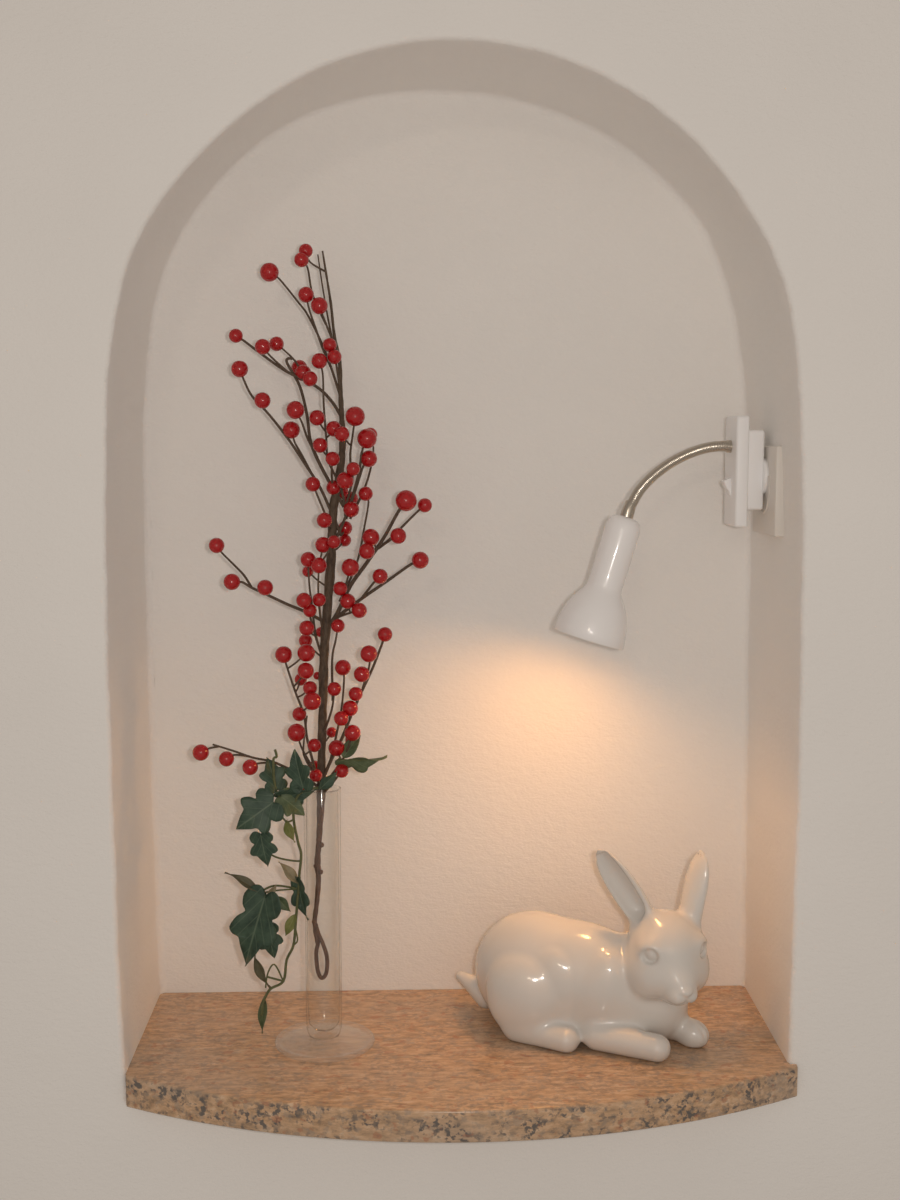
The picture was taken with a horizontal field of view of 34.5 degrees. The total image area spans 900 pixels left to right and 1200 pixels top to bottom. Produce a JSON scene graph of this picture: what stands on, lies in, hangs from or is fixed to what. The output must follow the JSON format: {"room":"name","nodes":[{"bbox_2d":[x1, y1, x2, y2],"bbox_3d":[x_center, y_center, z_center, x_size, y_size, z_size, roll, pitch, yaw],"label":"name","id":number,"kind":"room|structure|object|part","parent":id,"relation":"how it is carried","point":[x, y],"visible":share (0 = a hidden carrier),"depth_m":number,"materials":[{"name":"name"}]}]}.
{"room":"home wall niche","nodes":[
{"label":"home wall niche","id":0,"kind":"room"},
{"bbox_2d":[150,98,743,992],"bbox_3d":[0.004,-0.032,1.506,0.625,0.951,0.001,0,6,-2],"label":"wall","id":1,"kind":"structure","parent":0,"point":[528,324],"depth_m":1.50,"materials":[{"name":"beige paint"}]},
{"bbox_2d":[0,0,899,1199],"bbox_3d":[0.027,0.100,1.420,2.350,2.500,0.200,0,6,-2],"label":"wall","id":2,"kind":"structure","parent":0,"point":[773,126],"depth_m":1.32,"materials":[{"name":"beige paint"}]},
{"bbox_2d":[126,985,797,1142],"bbox_3d":[0.010,0.447,1.413,0.628,0.030,0.286,0,6,-2],"label":"shelf","id":3,"kind":"object","parent":2,"relation":"attached to","point":[438,1067],"visible":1,"depth_m":1.35,"materials":[{"name":"beige stone"}]},
{"bbox_2d":[275,787,374,1062],"bbox_3d":[-0.122,0.306,1.400,0.097,0.254,0.097,0,6,-2],"label":"glass vase","id":4,"kind":"object","parent":3,"relation":"on","point":[340,787],"visible":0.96,"depth_m":1.40,"materials":[{"name":"clear glass"}]},
{"bbox_2d":[224,735,386,1032],"bbox_3d":[-0.135,0.275,1.379,0.155,0.287,0.036,-2,6,-15],"label":"sprig","id":5,"kind":"object","parent":4,"relation":"hanging from","point":[255,929],"visible":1,"depth_m":1.37,"materials":[{"name":"green plant"}]},
{"bbox_2d":[192,244,431,979],"bbox_3d":[-0.131,0.014,1.397,0.227,0.709,0.098,0,6,-2],"label":"branch","id":6,"kind":"object","parent":4,"relation":"in","point":[406,500],"visible":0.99,"depth_m":1.39,"materials":[{"name":"red plant"}]},
{"bbox_3d":[-0.126,0.280,1.410,0.017,0.178,0.022,0,6,-2],"label":"stem","id":7,"kind":"part","parent":6,"relation":"part of","materials":[{"name":"plant"}]},
{"bbox_3d":[-0.114,-0.069,1.400,0.025,0.534,0.052,1,6,7],"label":"stem","id":8,"kind":"part","parent":6,"relation":"part of","materials":[{"name":"brown plant"}]},
{"bbox_2d":[456,849,709,1061],"bbox_3d":[0.121,0.334,1.428,0.265,0.192,0.114,3,7,24],"label":"rabbit figurine","id":9,"kind":"object","parent":3,"relation":"on","point":[548,980],"visible":1,"depth_m":1.39,"materials":[{"name":"white ceramic"}]},
{"bbox_2d":[554,416,768,649],"bbox_3d":[0.205,-0.066,1.396,0.221,0.222,0.069,-2,6,-18],"label":"lamp","id":10,"kind":"object","parent":2,"relation":"attached to","point":[596,613],"visible":1,"depth_m":1.37,"materials":[{"name":"white plastic"}]},
{"bbox_3d":[0.140,-0.017,1.378,0.082,0.128,0.069,0,6,-2],"label":"lamp shade","id":11,"kind":"part","parent":10,"relation":"part of","materials":[{"name":"white plastic"}]},
{"bbox_2d":[721,478,730,495],"bbox_3d":[0.272,-0.111,1.426,0.009,0.019,0.013,0,6,-2],"label":"switch","id":12,"kind":"object","parent":10,"relation":"attached to","point":[726,482],"depth_m":1.42,"materials":[{"name":"white plastic"}]},
{"bbox_2d":[753,446,783,536],"bbox_3d":[0.312,-0.107,1.419,0.013,0.086,0.086,0,6,-2],"label":"wall outlet","id":13,"kind":"object","parent":2,"relation":"attached to","point":[769,520],"visible":0.72,"depth_m":1.38,"materials":[{"name":"white plastic"}]}
]}

